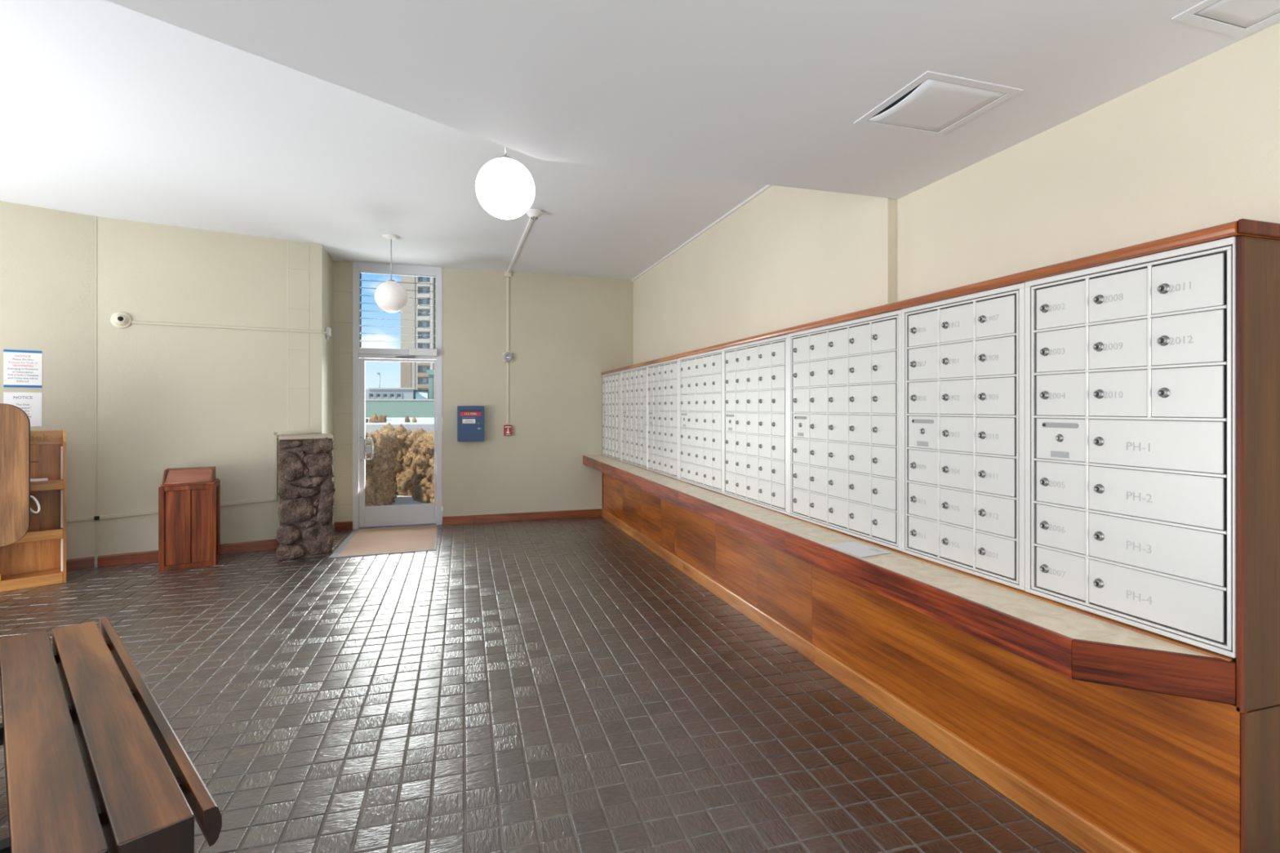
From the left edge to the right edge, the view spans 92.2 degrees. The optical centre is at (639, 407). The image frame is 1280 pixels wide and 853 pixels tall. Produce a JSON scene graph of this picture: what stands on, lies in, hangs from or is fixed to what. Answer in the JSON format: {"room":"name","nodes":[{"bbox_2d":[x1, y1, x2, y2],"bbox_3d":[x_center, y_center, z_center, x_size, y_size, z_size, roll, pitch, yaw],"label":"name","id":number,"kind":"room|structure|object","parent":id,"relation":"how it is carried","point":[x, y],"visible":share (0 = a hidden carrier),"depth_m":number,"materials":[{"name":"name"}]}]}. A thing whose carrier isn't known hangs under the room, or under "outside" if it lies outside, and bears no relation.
{"room":"apartment mail room","nodes":[
{"label":"apartment mail room","id":0,"kind":"room"},
{"bbox_2d":[0,403,40,546],"bbox_3d":[-5.033,0.704,4.457,1.005,1.464,0.550,0,0,-36],"label":"panel","id":1,"kind":"object","parent":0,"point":[15,423],"visible":1,"depth_m":4.65,"materials":[{"name":"brown wood"}]},
{"bbox_2d":[0,200,96,567],"bbox_3d":[-5.886,-0.152,4.702,2.598,3.345,0.120,0,0,-44],"label":"wall","id":2,"kind":"structure","parent":0,"point":[47,256],"depth_m":5.41,"materials":[{"name":"beige paint"}]},
{"bbox_2d":[3,349,41,387],"bbox_3d":[-5.246,-0.327,5.240,0.231,0.317,0.003,0,0,-44],"label":"notice","id":3,"kind":"object","parent":2,"relation":"attached to","point":[21,368],"visible":1,"depth_m":5.24,"materials":[{"name":"white paper"}]},
{"bbox_2d":[3,391,41,426],"bbox_3d":[-5.246,0.019,5.240,0.231,0.292,0.003,0,0,-44],"label":"notice","id":4,"kind":"object","parent":2,"relation":"attached to","point":[30,403],"visible":0.49,"depth_m":5.27,"materials":[{"name":"white paper"}]},
{"bbox_2d":[66,515,93,522],"bbox_3d":[-5.348,1.008,5.133,1.198,0.055,0.014,0,0,-44],"label":"cable raceway","id":5,"kind":"object","parent":2,"relation":"attached to","point":[91,517],"visible":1,"depth_m":5.48,"materials":[{"name":"beige paint"}]},
{"bbox_2d":[66,555,94,571],"bbox_3d":[-5.806,1.393,4.685,2.488,0.100,0.019,0,0,-44],"label":"baseboard","id":6,"kind":"structure","parent":2,"relation":"attached to","point":[87,562],"depth_m":5.48,"materials":[{"name":"red wood"}]},
{"bbox_2d":[95,217,97,554],"bbox_3d":[-4.912,-0.198,5.566,0.012,3.046,0.004,0,0,-32],"label":"conduit riser","id":7,"kind":"object","parent":2,"relation":"attached to","point":[95,217],"visible":1,"depth_m":5.57,"materials":[{"name":"beige paint"}]},
{"bbox_2d":[96,216,321,567],"bbox_3d":[-4.169,-0.152,6.093,1.817,3.345,0.122,0,0,-32],"label":"wall","id":8,"kind":"structure","parent":0,"point":[171,397],"depth_m":5.97,"materials":[{"name":"beige paint"}]},
{"bbox_2d":[110,311,132,328],"bbox_3d":[-4.745,-0.800,5.628,0.152,0.152,0.072,0,0,-32],"label":"security camera","id":9,"kind":"object","parent":8,"relation":"attached to","point":[118,319],"visible":1,"depth_m":5.63,"materials":[{"name":"beige plastic"}]},
{"bbox_2d":[97,538,279,567],"bbox_3d":[-4.178,1.395,6.008,1.688,0.101,0.019,0,0,-32],"label":"baseboard","id":10,"kind":"structure","parent":8,"relation":"attached to","point":[267,544],"depth_m":5.77,"materials":[{"name":"red wood"}]},
{"bbox_2d":[93,429,321,519],"bbox_3d":[-4.138,0.628,6.031,1.826,0.780,0.022,0,0,-32],"label":"cable raceway","id":11,"kind":"object","parent":8,"relation":"attached to","point":[275,433],"visible":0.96,"depth_m":6.26,"materials":[{"name":"beige paint"}]},
{"bbox_2d":[131,320,321,333],"bbox_3d":[-4.030,-0.790,6.101,1.562,0.036,0.015,0,0,-32],"label":"cable raceway","id":12,"kind":"object","parent":8,"relation":"attached to","point":[132,322],"visible":1,"depth_m":6.06,"materials":[{"name":"beige paint"}]},
{"bbox_2d":[321,244,333,529],"bbox_3d":[-3.640,-0.152,6.887,0.310,3.345,0.870,0,0,-17],"label":"wall","id":13,"kind":"structure","parent":0,"point":[327,263],"depth_m":6.86,"materials":[{"name":"beige paint"}]},
{"bbox_2d":[322,327,331,339],"bbox_3d":[-3.401,-0.810,6.689,0.035,0.130,0.330,0,0,-17],"label":"junction box","id":14,"kind":"object","parent":13,"relation":"attached to","point":[328,331],"visible":1,"depth_m":6.74,"materials":[{"name":"white paint"}]},
{"bbox_2d":[0,0,766,279],"bbox_3d":[-2.094,-1.785,1.865,8.300,0.120,11.400,0,0,-17],"label":"ceiling","id":15,"kind":"structure","parent":0,"point":[108,109],"depth_m":4.41,"materials":[{"name":"white paint"}]},
{"bbox_2d":[373,234,408,312],"bbox_3d":[-2.513,-1.341,6.226,0.316,0.768,0.316,0,0,-17],"label":"globe pendant","id":16,"kind":"object","parent":15,"relation":"hanging from","point":[390,295],"visible":1,"depth_m":6.13,"materials":[{"name":"white glass"}]},
{"bbox_2d":[475,146,534,219],"bbox_3d":[-0.689,-1.347,3.157,0.298,0.756,0.298,0,0,-17],"label":"globe pendant","id":17,"kind":"object","parent":15,"relation":"hanging from","point":[505,188],"visible":0.91,"depth_m":3.05,"materials":[{"name":"white glass"}]},
{"bbox_2d":[507,217,533,272],"bbox_3d":[-1.313,-1.717,6.670,0.028,0.016,2.460,0,0,-17],"label":"conduit","id":18,"kind":"object","parent":15,"relation":"attached to","point":[531,220],"depth_m":6.44,"materials":[{"name":"white metal"}]},
{"bbox_2d":[525,208,542,219],"bbox_3d":[-0.931,-1.691,5.417,0.150,0.068,0.150,0,0,-17],"label":"detector","id":19,"kind":"object","parent":15,"relation":"attached to","point":[533,213],"visible":0.97,"depth_m":5.38,"materials":[{"name":"white plastic"}]},
{"bbox_2d":[333,260,632,530],"bbox_3d":[-1.872,-0.152,7.837,4.150,3.345,0.100,0,0,-17],"label":"wall","id":20,"kind":"structure","parent":0,"point":[566,331],"depth_m":7.88,"materials":[{"name":"beige paint"}]},
{"bbox_2d":[334,521,352,530],"bbox_3d":[-3.496,1.401,7.273,0.195,0.100,0.018,0,0,-17],"label":"baseboard","id":21,"kind":"structure","parent":20,"relation":"attached to","point":[339,526],"depth_m":7.26,"materials":[{"name":"red wood"}]},
{"bbox_2d":[352,262,442,529],"bbox_3d":[-2.931,-0.140,7.470,1.011,3.190,0.175,0,0,-17],"label":"door","id":22,"kind":"structure","parent":20,"relation":"in","point":[419,514],"depth_m":7.42,"materials":[{"name":"silver metal"}]},
{"bbox_2d":[359,271,435,348],"bbox_3d":[-2.942,-1.160,7.506,0.875,0.916,0.060,0,0,-17],"label":"window blind","id":23,"kind":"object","parent":22,"relation":"attached to","point":[360,273],"depth_m":7.48,"materials":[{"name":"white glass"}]},
{"bbox_2d":[457,405,484,441],"bbox_3d":[-2.098,0.203,7.644,0.320,0.435,0.135,0,0,-17],"label":"box","id":24,"kind":"object","parent":20,"relation":"attached to","point":[470,419],"visible":1,"depth_m":7.59,"materials":[{"name":"blue metal"}]},
{"bbox_2d":[459,408,481,410],"bbox_3d":[-2.080,0.035,7.586,0.260,0.020,0.015,0,0,-17],"label":"hood","id":25,"kind":"object","parent":24,"relation":"attached to","point":[460,409],"depth_m":7.58,"materials":[{"name":"blue metal"}]},
{"bbox_2d":[502,351,512,362],"bbox_3d":[-1.676,-0.635,7.815,0.124,0.124,0.058,0,0,-17],"label":"round annunciator","id":26,"kind":"object","parent":20,"relation":"attached to","point":[507,357],"visible":1,"depth_m":7.79,"materials":[{"name":"beige"}]},
{"bbox_2d":[503,425,511,435],"bbox_3d":[-1.675,0.292,7.813,0.096,0.135,0.062,0,0,-17],"label":"fire alarm pull","id":27,"kind":"object","parent":20,"relation":"attached to","point":[507,428],"visible":1,"depth_m":7.79,"materials":[{"name":"red plastic"}]},
{"bbox_2d":[503,271,511,423],"bbox_3d":[-1.680,-0.755,7.828,0.090,1.930,0.030,0,0,-17],"label":"conduit","id":28,"kind":"object","parent":20,"relation":"attached to","point":[508,275],"depth_m":7.83,"materials":[{"name":"beige"}]},
{"bbox_2d":[442,508,601,524],"bbox_3d":[-1.476,1.401,7.897,2.008,0.100,0.018,0,0,-17],"label":"baseboard","id":29,"kind":"structure","parent":20,"relation":"attached to","point":[467,519],"depth_m":7.88,"materials":[{"name":"red wood"}]},
{"bbox_2d":[0,516,1087,852],"bbox_3d":[-2.179,1.484,1.970,8.200,0.178,11.450,0,0,-17],"label":"floor","id":30,"kind":"structure","parent":0,"point":[546,686],"depth_m":2.87,"materials":[{"name":"grey tile"}]},
{"bbox_2d":[0,429,66,591],"bbox_3d":[-5.029,0.817,4.956,0.600,1.250,0.280,0,0,-45],"label":"brochure rack","id":31,"kind":"object","parent":30,"relation":"on","point":[38,558],"visible":0.73,"depth_m":5.10,"materials":[{"name":"brown wood"}]},
{"bbox_2d":[0,567,62,581],"bbox_3d":[-5.033,1.373,4.959,0.560,0.018,0.250,0,0,-45],"label":"shelf","id":32,"kind":"object","parent":31,"relation":"attached to","point":[37,574],"depth_m":5.02,"materials":[{"name":"brown wood"}]},
{"bbox_2d":[30,477,48,481],"bbox_3d":[-4.969,0.621,4.990,0.253,0.062,0.196,0,0,-45],"label":"magazine","id":33,"kind":"object","parent":31,"relation":"on","point":[46,478],"visible":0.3,"depth_m":5.03,"materials":[{"name":"white paper"}]},
{"bbox_2d":[0,617,222,852],"bbox_3d":[-1.937,1.200,2.012,1.992,0.443,0.526,0,0,43],"label":"slatted bench","id":34,"kind":"object","parent":30,"relation":"on","point":[93,762],"visible":1,"depth_m":1.72,"materials":[{"name":"brown wood"}]},
{"bbox_2d":[158,466,220,571],"bbox_3d":[-4.144,1.004,5.685,0.418,0.878,0.400,0,0,-30],"label":"waste bin","id":35,"kind":"object","parent":30,"relation":"on","point":[189,498],"visible":1,"depth_m":5.54,"materials":[{"name":"brown wood"}]},
{"bbox_2d":[160,466,218,487],"bbox_3d":[-4.139,0.633,5.678,0.467,0.136,0.452,0,0,-17],"label":"hood","id":36,"kind":"object","parent":35,"relation":"attached to","point":[196,477],"depth_m":5.59,"materials":[{"name":"brown wood"}]},
{"bbox_2d":[275,433,335,559],"bbox_3d":[-3.324,0.860,6.146,0.519,1.167,0.660,0,0,-29],"label":"rock pillar","id":37,"kind":"structure","parent":30,"relation":"on","point":[306,491],"depth_m":5.89,"materials":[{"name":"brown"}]},
{"bbox_2d":[328,524,438,558],"bbox_3d":[-2.717,1.439,6.709,0.970,0.015,1.435,0,0,-17],"label":"door mat","id":38,"kind":"object","parent":30,"relation":"on","point":[372,541],"visible":1,"depth_m":6.58,"materials":[{"name":"beige fabric"}]},
{"bbox_2d":[600,218,1279,852],"bbox_3d":[0.734,0.469,4.955,0.481,1.902,6.942,0,0,-17],"label":"surround","id":39,"kind":"object","parent":30,"relation":"on","point":[1257,242],"visible":0.87,"depth_m":1.62,"materials":[{"name":"brown wood"}]},
{"bbox_2d":[602,371,621,461],"bbox_3d":[-0.199,0.105,7.798,0.356,1.070,0.944,0,0,-17],"label":"bank","id":40,"kind":"object","parent":39,"relation":"in","point":[611,382],"visible":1,"depth_m":7.74,"materials":[{"name":"grey metal"}]},
{"bbox_2d":[621,365,647,469],"bbox_3d":[0.088,0.105,6.871,0.356,1.074,0.995,0,0,-17],"label":"bank","id":41,"kind":"object","parent":39,"relation":"in","point":[633,380],"visible":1,"depth_m":6.78,"materials":[{"name":"grey metal"}]},
{"bbox_2d":[647,358,678,479],"bbox_3d":[0.369,0.105,5.960,0.356,1.078,0.910,0,0,-17],"label":"bank","id":42,"kind":"object","parent":39,"relation":"in","point":[662,377],"visible":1,"depth_m":5.90,"materials":[{"name":"grey metal"}]},
{"bbox_2d":[678,348,723,493],"bbox_3d":[0.641,0.105,5.080,0.356,1.082,0.930,0,0,-17],"label":"bank","id":43,"kind":"object","parent":39,"relation":"in","point":[700,375],"visible":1,"depth_m":4.98,"materials":[{"name":"grey metal"}]},
{"bbox_2d":[723,334,788,515],"bbox_3d":[0.915,0.104,4.194,0.356,1.085,0.925,0,0,-17],"label":"bank","id":44,"kind":"object","parent":39,"relation":"in","point":[756,374],"visible":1,"depth_m":4.07,"materials":[{"name":"grey metal"}]},
{"bbox_2d":[788,309,901,551],"bbox_3d":[1.195,0.104,3.288,0.356,1.089,0.968,0,0,-17],"label":"bank","id":45,"kind":"object","parent":39,"relation":"in","point":[845,378],"visible":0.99,"depth_m":3.15,"materials":[{"name":"grey metal"}]},
{"bbox_2d":[582,455,1235,705],"bbox_3d":[0.401,0.705,4.863,0.280,0.137,6.914,0,0,-17],"label":"countertop","id":46,"kind":"structure","parent":39,"relation":"attached to","point":[1073,643],"depth_m":2.09,"materials":[{"name":"beige stone"}]},
{"bbox_2d":[827,541,891,557],"bbox_3d":[1.016,0.656,2.853,0.191,0.004,0.272,0,0,-17],"label":"paper sheet","id":47,"kind":"object","parent":46,"relation":"on","point":[860,550],"visible":1,"depth_m":2.83,"materials":[{"name":"white paper"}]},
{"bbox_2d":[603,473,1247,852],"bbox_3d":[0.541,1.098,4.902,0.031,0.684,6.921,0,0,-17],"label":"wood panelling","id":48,"kind":"object","parent":39,"relation":"attached to","point":[1157,772],"visible":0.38,"depth_m":2.21,"materials":[{"name":"brown wood"}]},
{"bbox_2d":[601,508,1140,852],"bbox_3d":[0.522,1.383,4.895,0.013,0.137,6.922,0,0,-17],"label":"baseboard","id":49,"kind":"structure","parent":48,"relation":"attached to","point":[1076,828],"depth_m":2.60,"materials":[{"name":"brown wood"}]},
{"bbox_2d":[901,282,1025,591],"bbox_3d":[1.429,0.104,2.528,0.356,1.092,0.621,0,0,-17],"label":"bank","id":50,"kind":"object","parent":39,"relation":"in","point":[962,357],"visible":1,"depth_m":2.43,"materials":[{"name":"grey metal"}]},
{"bbox_2d":[1024,236,1236,657],"bbox_3d":[1.611,0.104,1.940,0.356,1.095,0.610,0,0,-17],"label":"bank","id":51,"kind":"object","parent":39,"relation":"in","point":[1130,365],"visible":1,"depth_m":1.82,"materials":[{"name":"grey metal"}]},
{"bbox_2d":[106,0,1279,199],"bbox_3d":[-1.458,-1.452,-0.635,8.040,0.544,6.248,0,0,-17],"label":"ceiling","id":52,"kind":"structure","parent":0,"point":[771,92],"depth_m":2.13,"materials":[{"name":"white paint"}]},
{"bbox_2d":[853,71,1022,137],"bbox_3d":[1.154,-1.170,2.421,0.435,0.026,0.415,0,0,-17],"label":"ceiling vent","id":53,"kind":"object","parent":52,"relation":"attached to","point":[934,104],"visible":1,"depth_m":2.38,"materials":[{"name":"white metal"}]},
{"bbox_2d":[1171,0,1279,37],"bbox_3d":[1.814,-1.179,1.733,0.310,0.008,0.380,0,0,-17],"label":"ceiling vent","id":54,"kind":"object","parent":52,"relation":"attached to","point":[1236,18],"visible":1,"depth_m":1.85,"materials":[{"name":"white metal"}]},
{"bbox_2d":[633,185,896,550],"bbox_3d":[0.768,-0.152,6.050,0.300,3.345,5.272,0,0,-17],"label":"wall","id":55,"kind":"structure","parent":0,"point":[788,257],"depth_m":4.75,"materials":[{"name":"beige paint"}]},
{"bbox_2d":[632,280,633,364],"bbox_3d":[-0.093,-1.093,8.328,0.008,1.225,0.012,0,0,-17],"label":"trim","id":56,"kind":"structure","parent":55,"relation":"attached to","point":[633,281],"depth_m":8.32,"materials":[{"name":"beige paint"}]},
{"bbox_2d":[631,184,772,281],"bbox_3d":[0.645,-1.714,5.924,0.030,0.021,5.040,0,0,-17],"label":"trim","id":57,"kind":"structure","parent":55,"relation":"attached to","point":[767,186],"depth_m":5.83,"materials":[{"name":"white paint"}]},
{"bbox_2d":[896,22,1279,662],"bbox_3d":[2.507,0.120,0.627,0.300,2.800,6.118,0,0,-17],"label":"wall","id":58,"kind":"structure","parent":0,"point":[1196,146],"depth_m":2.35,"materials":[{"name":"beige paint"}]},
{"label":"outside","id":59,"kind":"structure","parent":0,"visible":0},
{"bbox_2d":[413,390,428,399],"bbox_3d":[-8.332,0.430,23.524,0.620,2.180,0.050,0,0,-1],"label":"framed window","id":60,"kind":"structure","parent":59,"point":[417,394],"depth_m":23.51,"materials":[{"name":"grey"}]},
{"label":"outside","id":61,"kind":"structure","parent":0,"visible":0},
{"bbox_2d":[391,494,430,505],"bbox_3d":[-1.966,1.550,9.749,14.000,0.140,3.410,0,0,-17],"label":"ground","id":62,"kind":"structure","parent":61,"point":[400,500],"depth_m":9.67,"materials":[{"name":"white concrete"}]},
{"bbox_2d":[364,428,399,506],"bbox_3d":[-4.170,0.956,9.001,1.112,1.289,1.562,0,0,-14],"label":"bush","id":63,"kind":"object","parent":62,"relation":"on","point":[380,471],"depth_m":8.93,"materials":[{"name":"brown plant"}]},
{"bbox_2d":[395,480,401,496],"bbox_3d":[-4.075,1.304,10.002,0.438,0.401,0.323,0,0,12],"label":"shrub","id":64,"kind":"object","parent":62,"relation":"on","point":[400,488],"visible":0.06,"depth_m":10.03,"materials":[{"name":"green plant"}]},
{"bbox_2d":[379,422,421,496],"bbox_3d":[-3.939,0.926,10.546,0.972,1.331,0.746,0,0,13],"label":"bush","id":65,"kind":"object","parent":62,"relation":"on","point":[403,454],"depth_m":10.28,"materials":[{"name":"brown plant"}]},
{"bbox_2d":[410,428,434,503],"bbox_3d":[-2.954,0.948,9.678,1.878,1.246,0.905,0,0,36],"label":"bush","id":66,"kind":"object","parent":62,"relation":"on","point":[423,446],"depth_m":9.52,"materials":[{"name":"brown plant"}]},
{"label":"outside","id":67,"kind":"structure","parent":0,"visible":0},
{"bbox_2d":[400,275,435,390],"bbox_3d":[-43.369,-17.080,158.067,30.000,37.000,16.150,0,0,-1],"label":"apartment tower","id":68,"kind":"structure","parent":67,"point":[413,375],"depth_m":150.27,"materials":[{"name":"beige concrete"}]},
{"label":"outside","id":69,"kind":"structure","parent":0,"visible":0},
{"bbox_2d":[364,387,417,399],"bbox_3d":[-9.861,-0.170,24.081,2.220,1.180,0.250,0,0,1],"label":"building","id":70,"kind":"structure","parent":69,"point":[371,393],"depth_m":24.00,"materials":[{"name":"grey"}]},
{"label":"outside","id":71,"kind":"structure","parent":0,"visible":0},
{"bbox_2d":[364,417,434,434],"bbox_3d":[-5.697,0.960,15.049,26.000,1.320,8.880,0,0,-17],"label":"deck","id":72,"kind":"object","parent":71,"point":[426,424],"depth_m":11.01,"materials":[{"name":"white concrete"}]},
{"bbox_2d":[364,413,417,422],"bbox_3d":[-4.971,0.257,12.097,1.117,0.304,0.393,0,0,-17],"label":"rock mound","id":73,"kind":"object","parent":72,"relation":"on","point":[374,419],"visible":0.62,"depth_m":12.01,"materials":[{"name":"brown stone"}]},
{"bbox_2d":[364,399,434,417],"bbox_3d":[-7.500,0.083,18.125,11.000,0.635,0.291,0,0,0],"label":"wall","id":74,"kind":"structure","parent":72,"relation":"on","point":[392,408],"depth_m":18.00,"materials":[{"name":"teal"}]},
{"bbox_2d":[426,369,434,399],"bbox_3d":[-6.066,-0.355,18.706,0.720,1.550,0.350,0,0,-1],"label":"post","id":75,"kind":"object","parent":72,"relation":"on","point":[430,372],"visible":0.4,"depth_m":18.58,"materials":[{"name":"teal"}]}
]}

